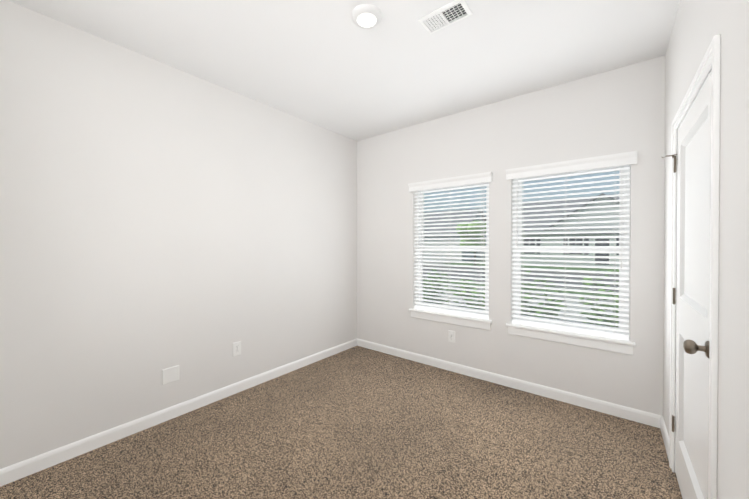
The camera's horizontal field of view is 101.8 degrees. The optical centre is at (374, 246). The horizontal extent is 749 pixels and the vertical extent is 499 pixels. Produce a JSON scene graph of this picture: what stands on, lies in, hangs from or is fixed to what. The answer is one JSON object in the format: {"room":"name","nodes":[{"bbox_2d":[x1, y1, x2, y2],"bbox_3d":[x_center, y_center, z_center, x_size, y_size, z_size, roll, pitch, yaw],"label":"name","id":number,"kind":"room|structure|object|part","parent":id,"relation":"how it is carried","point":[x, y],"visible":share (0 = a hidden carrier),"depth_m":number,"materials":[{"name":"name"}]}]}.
{"room":"empty bedroom","nodes":[
{"label":"empty bedroom","id":0,"kind":"room"},
{"bbox_2d":[0,0,356,468],"bbox_3d":[-1.379,-0.033,2.757,0.160,2.740,3.822,0,1,38],"label":"wall","id":1,"kind":"structure","parent":0,"point":[157,217],"depth_m":2.22,"materials":[{"name":"beige paint"}]},
{"bbox_2d":[162,365,178,384],"bbox_3d":[-1.585,1.000,2.367,0.006,0.118,0.118,0,1,38],"label":"wall plate","id":2,"kind":"object","parent":1,"relation":"attached to","point":[170,374],"visible":1,"depth_m":2.36,"materials":[{"name":"white plastic"}]},
{"bbox_2d":[0,338,356,486],"bbox_3d":[-1.324,1.292,2.695,0.014,0.092,3.547,0,1,38],"label":"baseboard","id":3,"kind":"structure","parent":1,"relation":"attached to","point":[22,469],"depth_m":2.22,"materials":[{"name":"white wood"}]},
{"bbox_2d":[233,341,240,356],"bbox_3d":[-1.257,0.937,2.782,0.008,0.125,0.078,0,1,38],"label":"duplex electrical outlet","id":4,"kind":"object","parent":1,"relation":"attached to","point":[236,348],"visible":1,"depth_m":2.78,"materials":[{"name":"white plastic"}]},
{"bbox_2d":[0,346,681,498],"bbox_3d":[-0.153,1.394,1.806,3.275,0.100,3.822,0,1,38],"label":"floor","id":5,"kind":"structure","parent":0,"point":[357,422],"depth_m":2.02,"materials":[{"name":"carpet"}]},
{"bbox_2d":[8,0,679,140],"bbox_3d":[-0.153,-1.446,1.786,3.275,0.100,3.822,0,1,38],"label":"ceiling","id":6,"kind":"structure","parent":0,"point":[329,65],"depth_m":2.13,"materials":[{"name":"white paint"}]},
{"bbox_2d":[352,4,381,28],"bbox_3d":[-0.047,-1.375,1.838,0.180,0.043,0.180,0,1,38],"label":"flush-mount light","id":7,"kind":"object","parent":6,"relation":"attached to","point":[366,16],"visible":1,"depth_m":1.80,"materials":[{"name":"white glass"}]},
{"bbox_2d":[418,0,472,33],"bbox_3d":[0.428,-1.391,1.847,0.282,0.012,0.161,0,1,38],"label":"ceiling vent","id":8,"kind":"object","parent":6,"relation":"in","point":[454,11],"visible":1,"depth_m":1.84,"materials":[{"name":"white metal"}]},
{"bbox_2d":[357,55,664,415],"bbox_3d":[1.040,-0.036,3.187,3.115,2.740,0.160,0,1,38],"label":"wall","id":9,"kind":"structure","parent":0,"point":[618,110],"depth_m":2.86,"materials":[{"name":"beige paint"}]},
{"bbox_2d":[408,172,492,191],"bbox_3d":[0.775,-0.681,3.257,0.940,0.092,0.050,0,1,38],"label":"blind valance","id":10,"kind":"object","parent":9,"relation":"attached to","point":[458,181],"visible":0.96,"depth_m":3.20,"materials":[{"name":"white"}]},
{"bbox_2d":[409,182,491,330],"bbox_3d":[0.830,0.066,3.332,0.934,1.526,0.203,0,1,38],"label":"window blinds","id":11,"kind":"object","parent":9,"relation":"in","point":[481,312],"depth_m":3.29,"materials":[{"name":"white plastic"}]},
{"bbox_2d":[422,198,422,306],"bbox_3d":[0.556,0.029,3.523,0.002,1.365,0.002,0,1,38],"label":"blind cord","id":12,"kind":"object","parent":11,"relation":"hanging from","point":[422,198],"depth_m":3.52,"materials":[{"name":"white fabric"}]},
{"bbox_2d":[448,246,448,310],"bbox_3d":[0.803,0.036,3.299,0.002,1.376,0.002,0,1,38],"label":"blind cord","id":13,"kind":"object","parent":11,"relation":"hanging from","point":[448,246],"depth_m":3.30,"materials":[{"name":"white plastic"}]},
{"bbox_3d":[0.806,0.779,3.307,0.934,0.100,0.126,0,1,38],"label":"left window sill apron","id":14,"kind":"part","parent":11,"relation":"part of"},
{"bbox_2d":[450,187,450,267],"bbox_3d":[0.823,0.031,3.314,0.002,1.365,0.002,0,1,38],"label":"blind cord","id":15,"kind":"object","parent":11,"relation":"hanging from","point":[450,244],"depth_m":3.33,"materials":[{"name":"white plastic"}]},
{"bbox_3d":[0.818,0.018,3.317,0.858,1.423,0.056,0,1,38],"label":"left window blind rails","id":16,"kind":"part","parent":11,"relation":"part of","materials":[{"name":"white plastic"}]},
{"bbox_2d":[481,183,481,277],"bbox_3d":[1.090,0.032,3.105,0.002,1.365,0.002,0,1,38],"label":"blind cord","id":17,"kind":"object","parent":11,"relation":"hanging from","point":[481,183],"depth_m":3.12,"materials":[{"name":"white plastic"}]},
{"bbox_2d":[483,195,483,262],"bbox_3d":[1.098,-0.240,3.053,0.011,0.810,0.012,0,1,38],"label":"blind cord","id":18,"kind":"object","parent":11,"relation":"hanging from","point":[483,195],"depth_m":3.05,"materials":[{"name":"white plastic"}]},
{"bbox_2d":[448,330,454,342],"bbox_3d":[0.825,0.963,3.256,0.078,0.125,0.008,0,1,38],"label":"duplex electrical outlet","id":19,"kind":"object","parent":9,"relation":"attached to","point":[451,336],"visible":1,"depth_m":3.25,"materials":[{"name":"white plastic"}]},
{"bbox_2d":[357,338,661,427],"bbox_3d":[0.941,1.288,3.163,3.000,0.092,0.014,0,1,38],"label":"baseboard","id":20,"kind":"structure","parent":9,"relation":"attached to","point":[637,415],"depth_m":2.78,"materials":[{"name":"white wood"}]},
{"bbox_2d":[512,165,629,340],"bbox_3d":[1.692,0.022,2.690,0.870,1.430,0.148,0,1,38],"label":"window blinds","id":21,"kind":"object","parent":9,"relation":"in","point":[623,283],"depth_m":2.61,"materials":[{"name":"white plastic"}]},
{"bbox_2d":[516,187,516,249],"bbox_3d":[1.339,-0.299,2.860,0.011,0.670,0.011,0,1,38],"label":"blind wand","id":22,"kind":"object","parent":21,"relation":"hanging from","point":[516,218],"visible":0.98,"depth_m":2.86,"materials":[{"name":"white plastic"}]},
{"bbox_2d":[522,178,523,285],"bbox_3d":[1.382,0.039,2.845,0.002,1.376,0.002,0,1,38],"label":"blind cord","id":23,"kind":"object","parent":21,"relation":"hanging from","point":[522,178],"depth_m":2.86,"materials":[{"name":"white fabric"}]},
{"bbox_2d":[564,205,565,327],"bbox_3d":[1.648,0.041,2.636,0.002,1.376,0.002,0,1,38],"label":"blind cord","id":24,"kind":"object","parent":21,"relation":"hanging from","point":[565,243],"depth_m":2.64,"materials":[{"name":"white fabric"}]},
{"bbox_3d":[1.663,0.022,2.654,0.858,1.423,0.056,0,1,38],"label":"right window blind rails","id":25,"kind":"part","parent":21,"relation":"part of","materials":[{"name":"white plastic"}]},
{"bbox_2d":[614,235,615,293],"bbox_3d":[1.915,0.042,2.427,0.002,1.376,0.002,0,1,38],"label":"blind cord","id":26,"kind":"object","parent":21,"relation":"hanging from","point":[615,235],"depth_m":2.43,"materials":[{"name":"white fabric"}]},
{"bbox_2d":[620,166,622,267],"bbox_3d":[1.943,-0.235,2.390,0.011,0.810,0.012,0,1,38],"label":"blind cord","id":27,"kind":"object","parent":21,"relation":"hanging from","point":[621,166],"depth_m":2.39,"materials":[{"name":"white fabric"}]},
{"bbox_2d":[506,323,635,354],"bbox_3d":[1.651,0.784,2.644,0.934,0.100,0.126,0,1,38],"label":"window sill","id":28,"kind":"structure","parent":9,"relation":"attached to","point":[597,342],"depth_m":2.56,"materials":[{"name":"white wood"}]},
{"bbox_2d":[506,151,636,179],"bbox_3d":[1.620,-0.676,2.594,0.940,0.092,0.050,0,1,38],"label":"blind valance","id":29,"kind":"object","parent":9,"relation":"attached to","point":[614,160],"visible":0.94,"depth_m":2.54,"materials":[{"name":"white"}]},
{"bbox_2d":[663,0,748,498],"bbox_3d":[1.076,-0.019,0.803,0.115,2.740,3.547,0,1,38],"label":"wall","id":30,"kind":"structure","parent":0,"point":[698,25],"depth_m":0.99,"materials":[{"name":"beige paint"}]},
{"bbox_2d":[660,416,668,459],"bbox_3d":[1.972,1.296,2.058,0.014,0.092,0.481,0,1,38],"label":"baseboard","id":31,"kind":"structure","parent":30,"relation":"attached to","point":[664,432],"depth_m":2.06,"materials":[{"name":"white"}]},
{"bbox_2d":[672,69,711,498],"bbox_3d":[1.506,0.324,1.475,0.106,2.020,0.873,0,1,38],"label":"door","id":32,"kind":"structure","parent":30,"relation":"in","point":[692,292],"depth_m":1.46,"materials":[{"name":"white wood"}]},
{"bbox_3d":[1.791,0.284,1.796,0.044,1.640,0.015,0,1,38],"label":"door hinges","id":33,"kind":"part","parent":32,"relation":"part of","materials":[{"name":"grey metal"}]},
{"bbox_2d":[669,34,720,498],"bbox_3d":[1.556,0.299,1.430,0.133,2.095,0.988,0,1,38],"label":"door frame","id":34,"kind":"structure","parent":30,"relation":"attached to","point":[711,58],"depth_m":1.09,"materials":[{"name":"white wood"}]},
{"label":"outside","id":35,"kind":"structure","parent":0,"visible":0},
{"bbox_2d":[425,260,617,296],"bbox_3d":[43.019,1.484,59.237,180.000,0.200,139.840,0,1,38],"label":"lawn","id":36,"kind":"structure","parent":35,"point":[569,268],"depth_m":21.84,"materials":[{"name":"green plant"}]},
{"bbox_2d":[423,260,449,263],"bbox_3d":[5.115,1.571,30.976,5.400,0.030,7.100,0,1,38],"label":"driveway","id":37,"kind":"structure","parent":36,"relation":"on","point":[435,262],"depth_m":29.75,"materials":[{"name":"concrete"}]},
{"bbox_2d":[424,215,485,260],"bbox_3d":[6.757,-1.482,40.533,14.000,6.000,10.000,0,1,38],"label":"house","id":38,"kind":"structure","parent":36,"relation":"on","point":[477,256],"depth_m":34.27,"materials":[{"name":"grey"}]},
{"bbox_2d":[423,233,461,260],"bbox_3d":[3.526,0.047,36.425,14.900,3.000,0.470,0,1,38],"label":"facade","id":39,"kind":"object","parent":38,"relation":"attached to","point":[442,251],"depth_m":33.56,"materials":[{"name":"white"}]},
{"bbox_2d":[424,245,459,255],"bbox_3d":[4.080,0.248,36.253,12.955,2.300,0.040,0,1,38],"label":"window","id":40,"kind":"structure","parent":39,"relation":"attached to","point":[439,245],"depth_m":33.92,"materials":[{"name":"grey"}]},
{"bbox_2d":[424,208,485,236],"bbox_3d":[6.757,-2.848,40.523,14.900,3.390,10.900,0,1,38],"label":"house roof","id":41,"kind":"structure","parent":38,"relation":"on","point":[452,221],"depth_m":35.80,"materials":[{"name":"grey"}]},
{"bbox_2d":[456,220,485,265],"bbox_3d":[8.423,-0.271,26.016,2.900,3.784,3.154,0,1,38],"label":"tree","id":42,"kind":"object","parent":36,"relation":"on","point":[472,236],"depth_m":25.45,"materials":[{"name":"green plant"}]},
{"bbox_2d":[423,288,614,325],"bbox_3d":[1.254,1.720,10.047,23.000,0.030,6.000,0,1,38],"label":"pad","id":43,"kind":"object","parent":36,"relation":"on","point":[575,307],"depth_m":8.69,"materials":[{"name":"concrete"}]},
{"bbox_2d":[423,265,618,301],"bbox_3d":[8.869,1.635,15.703,180.000,0.120,12.300,0,1,38],"label":"sidewalk","id":44,"kind":"structure","parent":36,"relation":"on","point":[574,297],"depth_m":14.59,"materials":[{"name":"concrete"}]},
{"bbox_2d":[423,267,618,290],"bbox_3d":[8.869,1.685,15.703,180.000,0.020,7.500,0,1,38],"label":"street","id":45,"kind":"structure","parent":36,"relation":"on","point":[568,282],"depth_m":16.39,"materials":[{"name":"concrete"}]},
{"bbox_2d":[521,195,618,266],"bbox_3d":[21.700,-1.344,28.799,15.000,5.890,10.020,0,1,38],"label":"house","id":46,"kind":"structure","parent":36,"relation":"on","point":[585,224],"depth_m":25.63,"materials":[{"name":"white"}]},
{"bbox_2d":[522,229,618,264],"bbox_3d":[18.475,0.131,24.698,15.900,3.000,0.470,0,1,38],"label":"facade","id":47,"kind":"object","parent":46,"relation":"attached to","point":[575,254],"depth_m":25.77,"materials":[{"name":"white"}]},
{"bbox_2d":[521,238,618,264],"bbox_3d":[19.017,0.332,24.535,13.645,2.300,0.040,0,1,38],"label":"windows","id":48,"kind":"structure","parent":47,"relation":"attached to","point":[586,244],"depth_m":25.46,"materials":[{"name":"grey"}]},
{"bbox_2d":[522,193,618,234],"bbox_3d":[21.706,-2.944,28.795,15.900,3.830,10.900,0,1,38],"label":"house roof","id":49,"kind":"structure","parent":46,"relation":"on","point":[557,207],"depth_m":29.07,"materials":[{"name":"grey"}]},
{"bbox_3d":[1.704,1.755,3.734,6.500,0.050,1.500,0,1,38],"label":"mulch","id":50,"kind":"object","parent":36,"relation":"on","visible":0},
{"bbox_2d":[423,269,451,303],"bbox_3d":[0.841,1.017,4.301,0.488,1.441,0.607,0,1,38],"label":"shrub","id":51,"kind":"object","parent":50,"relation":"on","point":[435,288],"depth_m":4.21,"materials":[{"name":"green plant"}]},
{"bbox_2d":[449,279,484,309],"bbox_3d":[1.353,1.070,3.993,0.667,1.341,0.669,0,1,38],"label":"shrub","id":52,"kind":"object","parent":50,"relation":"on","point":[474,288],"depth_m":3.89,"materials":[{"name":"green plant"}]},
{"bbox_2d":[521,271,566,318],"bbox_3d":[1.794,1.005,3.473,0.712,1.479,0.681,0,1,38],"label":"shrub","id":53,"kind":"object","parent":50,"relation":"on","point":[543,308],"depth_m":3.44,"materials":[{"name":"green plant"}]},
{"bbox_2d":[579,269,618,326],"bbox_3d":[2.435,0.971,3.107,0.650,1.552,0.555,0,1,38],"label":"shrub","id":54,"kind":"object","parent":50,"relation":"on","point":[603,305],"depth_m":3.13,"materials":[{"name":"green plant"}]}
]}

